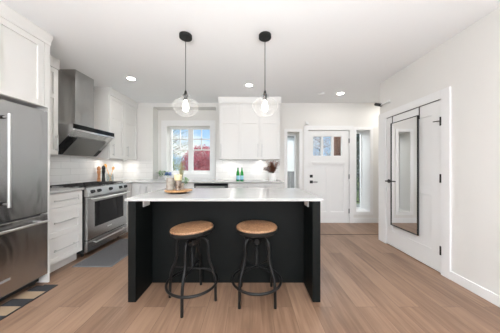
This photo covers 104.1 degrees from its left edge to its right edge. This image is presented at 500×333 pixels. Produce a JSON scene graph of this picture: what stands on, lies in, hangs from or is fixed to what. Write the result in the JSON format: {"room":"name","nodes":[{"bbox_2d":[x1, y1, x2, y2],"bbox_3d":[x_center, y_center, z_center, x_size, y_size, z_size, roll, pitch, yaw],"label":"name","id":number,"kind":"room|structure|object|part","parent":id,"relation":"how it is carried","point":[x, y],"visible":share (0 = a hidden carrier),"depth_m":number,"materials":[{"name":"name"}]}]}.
{"room":"kitchen","nodes":[
{"label":"kitchen","id":0,"kind":"room"},
{"bbox_2d":[0,0,499,102],"bbox_3d":[0.415,-1.475,0.650,6.770,0.150,8.700,0,0,0],"label":"ceiling","id":1,"kind":"structure","parent":0,"point":[329,47],"depth_m":2.16,"materials":[{"name":"white paint"}]},
{"bbox_2d":[126,76,135,80],"bbox_3d":[-1.880,-1.397,3.085,0.142,0.006,0.142,0,0,0],"label":"recessed light","id":2,"kind":"object","parent":1,"relation":"in","point":[127,77],"visible":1,"depth_m":3.08,"materials":[{"name":"white plastic"}]},
{"bbox_2d":[179,31,191,111],"bbox_3d":[-0.683,-0.973,2.070,0.272,0.852,0.272,0,0,0],"label":"pendant light","id":3,"kind":"object","parent":1,"relation":"hanging from","point":[185,36],"visible":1,"depth_m":2.06,"materials":[{"name":"black metal"}]},
{"bbox_2d":[183,90,187,100],"bbox_3d":[-0.683,-0.760,2.070,0.054,0.110,0.054,0,0,0],"label":"socket","id":4,"kind":"object","parent":3,"relation":"attached to","point":[185,96],"depth_m":2.05,"materials":[{"name":"black metal"}]},
{"bbox_3d":[-0.683,-1.085,2.070,0.006,0.570,0.006,0,0,22],"label":"cord","id":5,"kind":"part","parent":3,"relation":"part of","materials":[{"name":"black metal"}]},
{"bbox_3d":[-0.683,-0.646,2.070,0.062,0.117,0.062,0,0,0],"label":"bulb","id":6,"kind":"part","parent":3,"relation":"part of","materials":[{"name":"white glass"}]},
{"bbox_2d":[259,31,270,111],"bbox_3d":[0.159,-0.973,2.070,0.272,0.852,0.272,0,0,0],"label":"pendant light","id":7,"kind":"object","parent":1,"relation":"hanging from","point":[264,36],"visible":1,"depth_m":2.05,"materials":[{"name":"black metal"}]},
{"bbox_2d":[262,90,267,100],"bbox_3d":[0.159,-0.760,2.070,0.054,0.110,0.054,0,0,0],"label":"socket","id":8,"kind":"object","parent":7,"relation":"attached to","point":[264,96],"depth_m":2.05,"materials":[{"name":"black metal"}]},
{"bbox_3d":[0.159,-0.646,2.070,0.062,0.117,0.062,0,0,0],"label":"bulb","id":9,"kind":"part","parent":7,"relation":"part of","materials":[{"name":"white glass"}]},
{"bbox_2d":[0,223,499,332],"bbox_3d":[0.415,1.280,0.480,6.770,0.120,8.360,0,0,0],"label":"floor","id":10,"kind":"structure","parent":0,"point":[368,284],"depth_m":1.77,"materials":[{"name":"brown wood"}]},
{"bbox_2d":[0,99,49,301],"bbox_3d":[-2.404,0.315,1.630,0.692,1.800,0.850,0,0,0],"label":"refrigerator","id":11,"kind":"object","parent":10,"relation":"on","point":[23,129],"visible":1,"depth_m":1.83,"materials":[{"name":"grey metal"}]},
{"bbox_3d":[-2.094,-0.055,1.677,0.072,0.810,0.024,0,0,0],"label":"handle","id":12,"kind":"part","parent":11,"relation":"part of","materials":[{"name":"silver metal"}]},
{"bbox_3d":[-2.165,0.806,1.630,0.070,0.628,0.850,0,0,0],"label":"freezer drawer","id":13,"kind":"part","parent":11,"relation":"part of","materials":[{"name":"silver metal"}]},
{"bbox_3d":[-2.165,-0.053,1.843,0.070,1.063,0.423,0,0,0],"label":"door","id":14,"kind":"part","parent":11,"relation":"part of","materials":[{"name":"silver metal"}]},
{"bbox_3d":[-2.094,0.552,1.620,0.072,0.025,0.770,0,0,0],"label":"handle","id":15,"kind":"part","parent":11,"relation":"part of","materials":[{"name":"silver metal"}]},
{"bbox_2d":[0,1,52,281],"bbox_3d":[-2.434,-0.089,1.601,0.668,2.619,0.962,0,0,0],"label":"tall cabinet","id":16,"kind":"object","parent":10,"relation":"on","point":[24,45],"visible":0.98,"depth_m":1.86,"materials":[{"name":"white paint"}]},
{"bbox_3d":[-2.140,-0.957,1.815,0.020,0.659,0.406,0,0,0],"label":"door","id":17,"kind":"part","parent":16,"relation":"part of","materials":[{"name":"white paint"}]},
{"bbox_3d":[-2.434,-1.343,1.601,0.668,0.111,0.962,0,0,0],"label":"crown","id":18,"kind":"part","parent":16,"relation":"part of","materials":[{"name":"white paint"}]},
{"bbox_3d":[-2.451,-0.040,2.069,0.634,2.520,0.018,0,0,0],"label":"panel","id":19,"kind":"part","parent":16,"relation":"part of","materials":[{"name":"white paint"}]},
{"bbox_2d":[0,285,57,320],"bbox_3d":[-2.085,1.217,1.627,0.210,0.005,0.774,0,0,0],"label":"striped rug","id":20,"kind":"object","parent":10,"relation":"on","point":[6,309],"visible":1,"depth_m":1.78,"materials":[{"name":"black fabric"}]},
{"bbox_2d":[50,190,81,272],"bbox_3d":[-2.475,0.760,2.333,0.586,0.920,0.505,0,0,0],"label":"base cabinet","id":21,"kind":"object","parent":10,"relation":"on","point":[65,207],"visible":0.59,"depth_m":2.35,"materials":[{"name":"white paint"}]},
{"bbox_3d":[-2.230,0.390,2.333,0.020,0.160,0.497,0,0,0],"label":"drawer","id":22,"kind":"part","parent":21,"relation":"part of","materials":[{"name":"white paint"}]},
{"bbox_3d":[-2.230,0.639,2.333,0.020,0.330,0.497,0,0,0],"label":"drawer","id":23,"kind":"part","parent":21,"relation":"part of","materials":[{"name":"white paint"}]},
{"bbox_3d":[-2.230,0.953,2.333,0.020,0.290,0.497,0,0,0],"label":"drawer","id":24,"kind":"part","parent":21,"relation":"part of","materials":[{"name":"white paint"}]},
{"bbox_3d":[-2.202,0.953,2.335,0.039,0.012,0.310,0,0,0],"label":"handle","id":25,"kind":"part","parent":21,"relation":"part of","materials":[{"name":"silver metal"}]},
{"bbox_2d":[50,188,83,193],"bbox_3d":[-2.484,0.287,2.336,0.568,0.025,0.512,0,0,0],"label":"countertop","id":26,"kind":"structure","parent":21,"relation":"on","point":[52,190],"depth_m":2.38,"materials":[{"name":"stone"}]},
{"bbox_2d":[50,181,129,256],"bbox_3d":[-2.421,0.735,3.021,0.638,0.970,0.838,0,0,0],"label":"gas range","id":27,"kind":"object","parent":10,"relation":"on","point":[104,205],"visible":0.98,"depth_m":2.87,"materials":[{"name":"silver metal"}]},
{"bbox_2d":[50,183,123,188],"bbox_3d":[-2.460,0.285,3.021,0.560,0.020,0.838,0,0,0],"label":"cooktop","id":28,"kind":"object","parent":27,"relation":"in","point":[74,185],"depth_m":2.82,"materials":[{"name":"metal"}]},
{"bbox_3d":[-2.192,1.070,3.021,0.044,0.150,0.832,0,0,0],"label":"storage drawer","id":29,"kind":"part","parent":27,"relation":"part of","materials":[{"name":"silver metal"}]},
{"bbox_3d":[-2.192,0.699,3.021,0.044,0.573,0.832,0,0,0],"label":"oven door","id":30,"kind":"part","parent":27,"relation":"part of","materials":[{"name":"silver metal"}]},
{"bbox_3d":[-2.183,0.342,3.021,0.062,0.127,0.838,0,0,0],"label":"control panel","id":31,"kind":"part","parent":27,"relation":"part of","materials":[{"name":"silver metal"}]},
{"bbox_3d":[-2.143,1.035,3.021,0.058,0.022,0.678,0,0,0],"label":"handle","id":32,"kind":"part","parent":27,"relation":"part of","materials":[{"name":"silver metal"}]},
{"bbox_3d":[-2.137,0.438,3.021,0.070,0.026,0.778,0,0,0],"label":"handle","id":33,"kind":"part","parent":27,"relation":"part of","materials":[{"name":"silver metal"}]},
{"bbox_2d":[72,239,127,266],"bbox_3d":[-1.927,1.215,2.835,0.485,0.010,0.920,0,0,0],"label":"floor mat","id":34,"kind":"object","parent":10,"relation":"on","point":[111,255],"visible":0.7,"depth_m":2.64,"materials":[{"name":"grey"}]},
{"bbox_2d":[120,183,148,235],"bbox_3d":[-2.329,0.760,3.857,0.878,0.920,0.803,0,0,0],"label":"base cabinet","id":35,"kind":"object","parent":10,"relation":"on","point":[135,189],"visible":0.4,"depth_m":3.65,"materials":[{"name":"white paint"}]},
{"bbox_3d":[-2.005,0.704,3.650,0.226,0.788,0.020,0,0,0],"label":"door","id":36,"kind":"part","parent":35,"relation":"part of","materials":[{"name":"white paint"}]},
{"bbox_2d":[115,180,283,183],"bbox_3d":[-1.062,0.287,3.851,3.395,0.025,0.798,0,0,0],"label":"countertop","id":37,"kind":"structure","parent":35,"relation":"on","point":[124,181],"depth_m":3.70,"materials":[{"name":"stone"}]},
{"bbox_2d":[97,166,100,180],"bbox_3d":[-2.705,0.125,3.490,0.062,0.300,0.062,0,0,0],"label":"pepper mill","id":38,"kind":"object","parent":37,"relation":"on","point":[98,167],"visible":0.85,"depth_m":3.47,"materials":[{"name":"brown wood"}]},
{"bbox_2d":[102,165,105,180],"bbox_3d":[-2.640,0.117,3.515,0.062,0.314,0.062,0,0,0],"label":"pepper mill","id":39,"kind":"object","parent":37,"relation":"on","point":[103,166],"visible":0.88,"depth_m":3.50,"materials":[{"name":"black"}]},
{"bbox_2d":[236,167,239,180],"bbox_3d":[-0.235,0.141,3.800,0.070,0.268,0.070,0,0,0],"label":"water bottle","id":40,"kind":"object","parent":37,"relation":"on","point":[237,172],"visible":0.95,"depth_m":3.78,"materials":[{"name":"green glass"}]},
{"bbox_2d":[240,167,243,180],"bbox_3d":[-0.158,0.141,3.800,0.070,0.268,0.070,0,0,0],"label":"water bottle","id":41,"kind":"object","parent":37,"relation":"on","point":[241,172],"visible":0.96,"depth_m":3.78,"materials":[{"name":"green glass"}]},
{"bbox_2d":[262,160,279,180],"bbox_3d":[0.439,0.069,3.876,0.327,0.410,0.299,0,0,37],"label":"dried plant","id":42,"kind":"object","parent":37,"relation":"on","point":[272,176],"visible":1,"depth_m":3.81,"materials":[{"name":"brown plant"}]},
{"bbox_2d":[149,183,193,191],"bbox_3d":[-1.470,0.760,3.930,0.836,0.920,0.656,0,0,0],"label":"base cabinet","id":43,"kind":"object","parent":10,"relation":"on","point":[152,186],"visible":0.2,"depth_m":3.65,"materials":[{"name":"white paint"}]},
{"bbox_3d":[-1.679,0.706,3.650,0.414,0.784,0.020,0,0,0],"label":"door","id":44,"kind":"part","parent":43,"relation":"part of","materials":[{"name":"white paint"}]},
{"bbox_3d":[-1.261,0.706,3.650,0.414,0.784,0.020,0,0,0],"label":"door","id":45,"kind":"part","parent":43,"relation":"part of","materials":[{"name":"white paint"}]},
{"bbox_2d":[165,221,218,317],"bbox_3d":[-0.530,0.876,1.800,0.474,0.682,0.474,0,0,-39],"label":"bar stool","id":46,"kind":"object","parent":10,"relation":"on","point":[193,231],"visible":1,"depth_m":1.76,"materials":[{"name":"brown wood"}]},
{"bbox_3d":[-0.659,0.926,1.814,0.204,0.583,0.025,0,0,6],"label":"leg","id":47,"kind":"part","parent":46,"relation":"part of","materials":[{"name":"black metal"}]},
{"bbox_3d":[-0.544,0.926,1.671,0.025,0.583,0.204,0,0,6],"label":"leg","id":48,"kind":"part","parent":46,"relation":"part of","materials":[{"name":"black metal"}]},
{"bbox_3d":[-0.534,0.556,1.800,0.384,0.024,0.384,-4,0,-39],"label":"seat","id":49,"kind":"part","parent":46,"relation":"part of","materials":[{"name":"brown wood"}]},
{"bbox_3d":[-0.516,0.926,1.929,0.025,0.583,0.204,0,0,6],"label":"leg","id":50,"kind":"part","parent":46,"relation":"part of","materials":[{"name":"black metal"}]},
{"bbox_3d":[-0.402,0.926,1.786,0.153,0.583,0.153,0,0,-39],"label":"leg","id":51,"kind":"part","parent":46,"relation":"part of","materials":[{"name":"black metal"}]},
{"bbox_2d":[194,183,227,187],"bbox_3d":[-0.730,0.755,3.916,0.640,0.890,0.669,0,0,0],"label":"dishwasher","id":52,"kind":"object","parent":10,"relation":"on","point":[196,185],"visible":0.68,"depth_m":3.63,"materials":[{"name":"black metal"}]},
{"bbox_3d":[-0.730,0.711,3.652,0.634,0.798,0.034,0,0,0],"label":"door","id":53,"kind":"part","parent":52,"relation":"part of","materials":[{"name":"silver metal"}]},
{"bbox_2d":[125,188,322,301],"bbox_3d":[-0.233,0.751,2.179,1.771,0.938,0.882,0,0,0],"label":"kitchen island","id":54,"kind":"object","parent":10,"relation":"on","point":[295,246],"visible":0.89,"depth_m":2.06,"materials":[{"name":"black paint"}]},
{"bbox_3d":[-1.065,0.763,2.179,0.070,0.914,0.843,0,0,0],"label":"panel","id":55,"kind":"part","parent":54,"relation":"part of","materials":[{"name":"black paint"}]},
{"bbox_2d":[125,188,322,200],"bbox_3d":[-0.233,0.294,2.179,1.771,0.024,0.882,0,0,0],"label":"island countertop","id":56,"kind":"structure","parent":54,"relation":"on","point":[197,194],"depth_m":1.93,"materials":[{"name":"stone"}]},
{"bbox_2d":[164,188,191,193],"bbox_3d":[-0.780,0.265,2.130,0.292,0.034,0.292,0,0,0],"label":"serving board","id":57,"kind":"object","parent":56,"relation":"on","point":[185,190],"visible":0.91,"depth_m":2.06,"materials":[{"name":"brown wood"}]},
{"bbox_2d":[166,178,173,189],"bbox_3d":[-0.866,0.182,2.115,0.081,0.130,0.081,0,0,0],"label":"ceramic pot","id":58,"kind":"object","parent":57,"relation":"on","point":[169,181],"visible":0.95,"depth_m":2.08,"materials":[{"name":"white ceramic"}]},
{"bbox_2d":[174,180,181,189],"bbox_3d":[-0.770,0.195,2.085,0.078,0.106,0.078,0,0,0],"label":"candle holder","id":59,"kind":"object","parent":57,"relation":"on","point":[177,183],"visible":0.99,"depth_m":2.06,"materials":[{"name":"clear glass"}]},
{"bbox_2d":[174,174,181,179],"bbox_3d":[-0.770,0.104,2.085,0.078,0.074,0.078,0,0,0],"label":"pillar candle","id":60,"kind":"object","parent":59,"relation":"on","point":[177,176],"visible":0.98,"depth_m":2.06,"materials":[{"name":"beige wax"}]},
{"bbox_2d":[178,158,188,188],"bbox_3d":[-0.746,0.072,2.202,0.134,0.350,0.112,0,0,28],"label":"potted plant","id":61,"kind":"object","parent":57,"relation":"on","point":[180,167],"visible":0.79,"depth_m":2.19,"materials":[{"name":"green plant"}]},
{"bbox_3d":[0.600,0.763,2.179,0.070,0.914,0.843,0,0,0],"label":"panel","id":62,"kind":"part","parent":54,"relation":"part of","materials":[{"name":"black paint"}]},
{"bbox_2d":[228,183,263,187],"bbox_3d":[-0.074,0.760,3.930,0.668,0.920,0.656,0,0,0],"label":"base cabinet","id":63,"kind":"object","parent":10,"relation":"on","point":[230,185],"visible":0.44,"depth_m":3.64,"materials":[{"name":"white paint"}]},
{"bbox_3d":[-0.241,0.706,3.650,0.330,0.784,0.020,0,0,0],"label":"door","id":64,"kind":"part","parent":63,"relation":"part of","materials":[{"name":"white paint"}]},
{"bbox_3d":[0.093,0.706,3.650,0.330,0.784,0.020,0,0,0],"label":"door","id":65,"kind":"part","parent":63,"relation":"part of","materials":[{"name":"white paint"}]},
{"bbox_2d":[231,220,281,308],"bbox_3d":[0.063,0.881,1.835,0.474,0.673,0.474,0,0,0],"label":"bar stool","id":66,"kind":"object","parent":10,"relation":"on","point":[256,231],"visible":1,"depth_m":1.73,"materials":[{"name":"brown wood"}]},
{"bbox_3d":[-0.029,0.926,1.927,0.204,0.583,0.025,0,0,45],"label":"leg","id":67,"kind":"part","parent":66,"relation":"part of","materials":[{"name":"black metal"}]},
{"bbox_3d":[-0.028,0.926,1.744,0.153,0.583,0.153,0,0,0],"label":"leg","id":68,"kind":"part","parent":66,"relation":"part of","materials":[{"name":"black metal"}]},
{"bbox_3d":[0.063,0.556,1.835,0.384,0.024,0.384,0,0,0],"label":"seat","id":69,"kind":"part","parent":66,"relation":"part of","materials":[{"name":"brown wood"}]},
{"bbox_3d":[0.154,0.926,1.744,0.153,0.583,0.153,0,0,0],"label":"leg","id":70,"kind":"part","parent":66,"relation":"part of","materials":[{"name":"black metal"}]},
{"bbox_3d":[0.155,0.926,1.927,0.204,0.583,0.025,0,0,-45],"label":"leg","id":71,"kind":"part","parent":66,"relation":"part of","materials":[{"name":"black metal"}]},
{"bbox_2d":[264,183,282,187],"bbox_3d":[0.436,0.760,3.930,0.348,0.920,0.656,0,0,0],"label":"base cabinet","id":72,"kind":"object","parent":10,"relation":"on","point":[266,185],"visible":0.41,"depth_m":3.64,"materials":[{"name":"white paint"}]},
{"bbox_2d":[320,234,378,234],"bbox_3d":[1.550,1.218,3.518,1.860,0.004,0.012,0,0,0],"label":"trim","id":73,"kind":"structure","parent":10,"relation":"on","point":[320,234],"depth_m":3.51,"materials":[{"name":"brown wood"}]},
{"bbox_2d":[137,103,379,217],"bbox_3d":[0.415,-0.090,4.510,6.770,2.620,0.500,0,0,0],"label":"wall","id":74,"kind":"structure","parent":0,"point":[149,115],"depth_m":4.26,"materials":[{"name":"white paint"}]},
{"bbox_2d":[154,179,215,179],"bbox_3d":[-1.433,0.277,4.375,1.373,0.004,0.248,0,0,0],"label":"trim","id":75,"kind":"structure","parent":74,"relation":"attached to","point":[154,179],"depth_m":4.29,"materials":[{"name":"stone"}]},
{"bbox_2d":[156,170,171,178],"bbox_3d":[-1.911,0.173,4.335,0.362,0.202,0.206,0,0,0],"label":"flower pot","id":76,"kind":"object","parent":75,"relation":"on","point":[168,174],"visible":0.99,"depth_m":4.31,"materials":[{"name":"white ceramic"}]},
{"bbox_2d":[161,120,214,178],"bbox_3d":[-1.419,-0.393,4.491,1.243,1.356,0.018,0,0,0],"label":"trim","id":77,"kind":"structure","parent":74,"relation":"attached to","point":[164,123],"depth_m":4.48,"materials":[{"name":"white paint"}]},
{"bbox_2d":[170,128,209,173],"bbox_3d":[-1.419,-0.393,4.710,0.993,1.106,0.080,0,0,0],"label":"window","id":78,"kind":"structure","parent":74,"relation":"in","point":[190,139],"depth_m":4.68,"materials":[{"name":"white paint"}]},
{"bbox_3d":[-1.679,-0.403,4.705,0.435,1.046,0.050,0,0,0],"label":"sash","id":79,"kind":"part","parent":78,"relation":"part of","materials":[{"name":"white paint"}]},
{"bbox_3d":[-1.167,-0.403,4.705,0.448,1.046,0.050,0,0,0],"label":"sash","id":80,"kind":"part","parent":78,"relation":"part of","materials":[{"name":"white paint"}]},
{"bbox_2d":[123,160,278,179],"bbox_3d":[-1.060,0.060,4.256,3.401,0.429,0.008,0,0,0],"label":"tiled wall","id":81,"kind":"structure","parent":74,"relation":"attached to","point":[225,169],"depth_m":4.25,"materials":[{"name":"white tile"}]},
{"bbox_2d":[218,97,239,159],"bbox_3d":[-0.421,-0.777,4.060,0.418,1.244,0.396,0,0,0],"label":"upper cabinet","id":82,"kind":"object","parent":74,"relation":"attached to","point":[228,106],"visible":0.99,"depth_m":3.91,"materials":[{"name":"white paint"}]},
{"bbox_3d":[-0.421,-1.332,4.068,0.418,0.134,0.380,0,0,0],"label":"crown","id":83,"kind":"part","parent":82,"relation":"part of","materials":[{"name":"white paint"}]},
{"bbox_2d":[239,97,280,159],"bbox_3d":[0.205,-0.777,4.060,0.834,1.244,0.396,0,0,0],"label":"upper cabinet","id":84,"kind":"object","parent":74,"relation":"attached to","point":[259,130],"visible":0.96,"depth_m":3.91,"materials":[{"name":"white paint"}]},
{"bbox_3d":[-0.008,-0.709,3.910,0.404,1.098,0.020,0,0,0],"label":"door","id":85,"kind":"part","parent":84,"relation":"part of","materials":[{"name":"white paint"}]},
{"bbox_3d":[0.205,-1.332,4.068,0.834,0.134,0.380,0,0,0],"label":"crown","id":86,"kind":"part","parent":84,"relation":"part of","materials":[{"name":"white paint"}]},
{"bbox_3d":[0.399,-0.709,3.910,0.402,1.098,0.020,0,0,0],"label":"door","id":87,"kind":"part","parent":84,"relation":"part of","materials":[{"name":"white paint"}]},
{"bbox_2d":[287,134,295,187],"bbox_3d":[0.945,0.107,4.590,0.260,1.745,0.060,0,0,0],"label":"window","id":88,"kind":"structure","parent":74,"relation":"in","point":[294,135],"depth_m":4.56,"materials":[{"name":"white paint"}]},
{"bbox_2d":[284,129,301,188],"bbox_3d":[0.945,0.107,4.251,0.390,1.875,0.018,0,0,0],"label":"trim","id":89,"kind":"structure","parent":74,"relation":"attached to","point":[285,130],"depth_m":4.24,"materials":[{"name":"white paint"}]},
{"bbox_2d":[308,131,349,221],"bbox_3d":[1.723,0.208,4.262,0.910,2.000,0.116,0,0,0],"label":"door","id":90,"kind":"structure","parent":74,"relation":"in","point":[328,176],"depth_m":4.26,"materials":[{"name":"white paint"}]},
{"bbox_2d":[304,126,353,222],"bbox_3d":[1.715,0.160,4.251,1.076,2.120,0.018,0,0,0],"label":"trim","id":91,"kind":"structure","parent":74,"relation":"attached to","point":[306,128],"depth_m":4.24,"materials":[{"name":"white paint"}]},
{"bbox_2d":[356,130,369,211],"bbox_3d":[2.468,0.083,4.438,0.312,1.793,0.364,0,0,0],"label":"window","id":92,"kind":"structure","parent":74,"relation":"in","point":[364,134],"depth_m":4.42,"materials":[{"name":"white paint"}]},
{"bbox_2d":[354,127,372,214],"bbox_3d":[2.468,0.083,4.251,0.428,1.909,0.018,0,0,0],"label":"trim","id":93,"kind":"structure","parent":74,"relation":"attached to","point":[355,128],"depth_m":4.24,"materials":[{"name":"white paint"}]},
{"bbox_2d":[354,218,378,222],"bbox_3d":[2.170,1.165,4.253,3.060,0.110,0.014,0,0,0],"label":"baseboard","id":94,"kind":"structure","parent":74,"relation":"attached to","point":[356,220],"depth_m":4.25,"materials":[{"name":"white paint"}]},
{"bbox_2d":[380,7,499,295],"bbox_3d":[2.250,-0.090,-0.215,0.140,2.620,6.970,0,0,0],"label":"wall","id":95,"kind":"structure","parent":0,"point":[468,62],"depth_m":1.93,"materials":[{"name":"white paint"}]},
{"bbox_2d":[374,100,389,106],"bbox_3d":[2.157,-1.040,3.174,0.049,0.094,0.296,0,0,-11],"label":"security camera","id":96,"kind":"object","parent":95,"relation":"attached to","point":[388,101],"visible":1,"depth_m":3.20,"materials":[{"name":"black plastic"}]},
{"bbox_2d":[385,100,440,272],"bbox_3d":[2.165,0.221,2.652,0.106,1.975,0.902,0,0,0],"label":"door","id":97,"kind":"structure","parent":95,"relation":"in","point":[425,247],"depth_m":2.43,"materials":[{"name":"white paint"}]},
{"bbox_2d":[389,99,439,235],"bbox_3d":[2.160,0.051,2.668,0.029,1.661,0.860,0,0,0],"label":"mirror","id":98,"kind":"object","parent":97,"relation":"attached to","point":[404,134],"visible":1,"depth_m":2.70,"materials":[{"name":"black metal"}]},
{"bbox_3d":[2.156,0.108,2.740,0.004,1.531,0.464,0,0,0],"label":"glass","id":99,"kind":"part","parent":98,"relation":"part of","materials":[{"name":"white mirror"}]},
{"bbox_3d":[2.156,0.108,2.740,0.020,1.547,0.480,0,0,0],"label":"frame","id":100,"kind":"part","parent":98,"relation":"part of","materials":[{"name":"black metal"}]},
{"bbox_2d":[379,86,450,278],"bbox_3d":[2.241,0.172,2.697,0.158,2.095,1.170,0,0,0],"label":"trim","id":101,"kind":"structure","parent":95,"relation":"attached to","point":[444,94],"depth_m":2.19,"materials":[{"name":"white paint"}]},
{"bbox_2d":[450,271,499,306],"bbox_3d":[2.173,1.173,-0.694,0.014,0.095,5.612,0,0,0],"label":"baseboard","id":102,"kind":"structure","parent":95,"relation":"attached to","point":[480,291],"depth_m":1.86,"materials":[{"name":"white paint"}]},
{"bbox_3d":[-2.870,-0.090,0.280,0.200,2.620,7.960,0,0,0],"label":"wall","id":103,"kind":"structure","parent":0,"visible":0},
{"bbox_2d":[58,69,114,156],"bbox_3d":[-2.550,-0.787,2.985,0.423,1.224,0.772,0,0,0],"label":"range hood","id":104,"kind":"object","parent":103,"relation":"attached to","point":[78,136],"visible":0.88,"depth_m":2.81,"materials":[{"name":"silver metal"}]},
{"bbox_3d":[-2.535,-0.298,3.010,0.234,0.246,0.540,0,0,0],"label":"suction panel","id":105,"kind":"part","parent":104,"relation":"part of","materials":[{"name":"silver metal"}]},
{"bbox_2d":[50,155,122,186],"bbox_3d":[-2.766,-0.003,3.166,0.008,0.555,2.171,0,0,0],"label":"tiled wall","id":106,"kind":"structure","parent":103,"relation":"attached to","point":[64,169],"depth_m":3.16,"materials":[{"name":"white tile"}]},
{"bbox_2d":[50,54,59,154],"bbox_3d":[-2.610,-0.777,2.312,0.316,1.244,0.465,0,0,0],"label":"upper cabinet","id":107,"kind":"object","parent":106,"relation":"attached to","point":[54,62],"visible":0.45,"depth_m":2.48,"materials":[{"name":"white paint"}]},
{"bbox_3d":[-2.624,-1.332,2.314,0.288,0.134,0.461,0,0,0],"label":"crown","id":108,"kind":"part","parent":107,"relation":"part of","materials":[{"name":"white paint"}]},
{"bbox_3d":[-2.471,-0.305,2.495,0.039,0.210,0.011,0,0,0],"label":"handle","id":109,"kind":"part","parent":107,"relation":"part of","materials":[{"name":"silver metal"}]},
{"bbox_2d":[92,87,137,159],"bbox_3d":[-2.590,-0.777,3.829,0.356,1.244,0.858,0,0,0],"label":"upper cabinet","id":110,"kind":"object","parent":106,"relation":"attached to","point":[115,112],"visible":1,"depth_m":3.60,"materials":[{"name":"white paint"}]},
{"bbox_3d":[-2.604,-1.332,3.829,0.328,0.134,0.858,0,0,0],"label":"crown","id":111,"kind":"part","parent":110,"relation":"part of","materials":[{"name":"white paint"}]},
{"bbox_3d":[-2.460,-0.709,3.608,0.020,1.098,0.399,0,0,0],"label":"door","id":112,"kind":"part","parent":110,"relation":"part of","materials":[{"name":"white paint"}]},
{"bbox_3d":[-2.460,-0.709,4.022,0.020,1.098,0.421,0,0,0],"label":"door","id":113,"kind":"part","parent":110,"relation":"part of","materials":[{"name":"white paint"}]},
{"label":"outside","id":114,"kind":"structure","parent":0,"visible":0},
{"bbox_2d":[356,177,359,203],"bbox_3d":[1.000,1.435,15.330,30.000,0.170,21.340,0,0,0],"label":"ground","id":115,"kind":"structure","parent":114,"point":[358,177],"depth_m":9.24,"materials":[{"name":"green plant"}]},
{"bbox_2d":[173,158,182,170],"bbox_3d":[-3.145,0.459,7.593,1.278,1.806,1.294,0,0,0],"label":"shrub","id":116,"kind":"object","parent":115,"relation":"on","point":[174,165],"visible":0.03,"depth_m":7.65,"materials":[{"name":"green plant"}]},
{"bbox_3d":[-3.145,0.471,7.593,1.278,1.742,1.294,0,0,0],"label":"crown","id":117,"kind":"part","parent":116,"relation":"part of","materials":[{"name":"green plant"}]},
{"bbox_2d":[173,130,187,170],"bbox_3d":[-4.910,-1.057,12.003,2.593,4.829,2.601,0,0,0],"label":"tree","id":118,"kind":"object","parent":115,"relation":"on","point":[178,141],"visible":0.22,"depth_m":12.11,"materials":[{"name":"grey plant"}]},
{"bbox_2d":[180,144,209,170],"bbox_3d":[-2.431,0.094,10.004,2.216,2.555,2.240,0,0,-19],"label":"maple tree","id":119,"kind":"object","parent":115,"relation":"on","point":[202,166],"visible":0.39,"depth_m":9.54,"materials":[{"name":"red plant"}]},
{"bbox_2d":[287,136,293,170],"bbox_3d":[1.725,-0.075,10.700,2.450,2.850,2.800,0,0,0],"label":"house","id":120,"kind":"structure","parent":115,"relation":"on","point":[290,139],"depth_m":9.40,"materials":[{"name":"white"}]},
{"bbox_2d":[287,171,293,187],"bbox_3d":[1.690,0.755,7.220,1.620,1.190,0.080,0,0,0],"label":"fence","id":121,"kind":"object","parent":115,"relation":"on","point":[290,174],"visible":0.1,"depth_m":7.20,"materials":[{"name":"grey"}]},
{"bbox_2d":[313,137,330,155],"bbox_3d":[4.293,-0.900,12.024,2.644,4.510,2.585,0,0,0],"label":"blossom tree","id":122,"kind":"object","parent":115,"relation":"on","point":[315,138],"visible":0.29,"depth_m":11.84,"materials":[{"name":"white plant"}]},
{"bbox_2d":[356,134,359,189],"bbox_3d":[4.745,-0.909,8.253,1.995,4.543,2.018,0,0,0],"label":"evergreen tree","id":123,"kind":"object","parent":115,"relation":"on","point":[357,135],"visible":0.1,"depth_m":8.07,"materials":[{"name":"green plant"}]},
{"bbox_3d":[2.100,1.295,5.635,3.600,0.110,1.930,0,0,0],"label":"floor","id":124,"kind":"structure","parent":115,"relation":"on","visible":0},
{"bbox_2d":[334,137,340,155],"bbox_3d":[2.620,-0.320,5.710,0.400,3.120,0.260,0,0,0],"label":"porch post","id":125,"kind":"object","parent":124,"relation":"on","point":[337,140],"visible":0.02,"depth_m":5.60,"materials":[{"name":"brown wood"}]},
{"bbox_2d":[356,174,359,201],"bbox_3d":[3.365,0.705,6.300,1.030,1.070,0.060,0,0,0],"label":"porch railing","id":126,"kind":"object","parent":124,"relation":"on","point":[356,174],"visible":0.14,"depth_m":6.29,"materials":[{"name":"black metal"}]}
]}

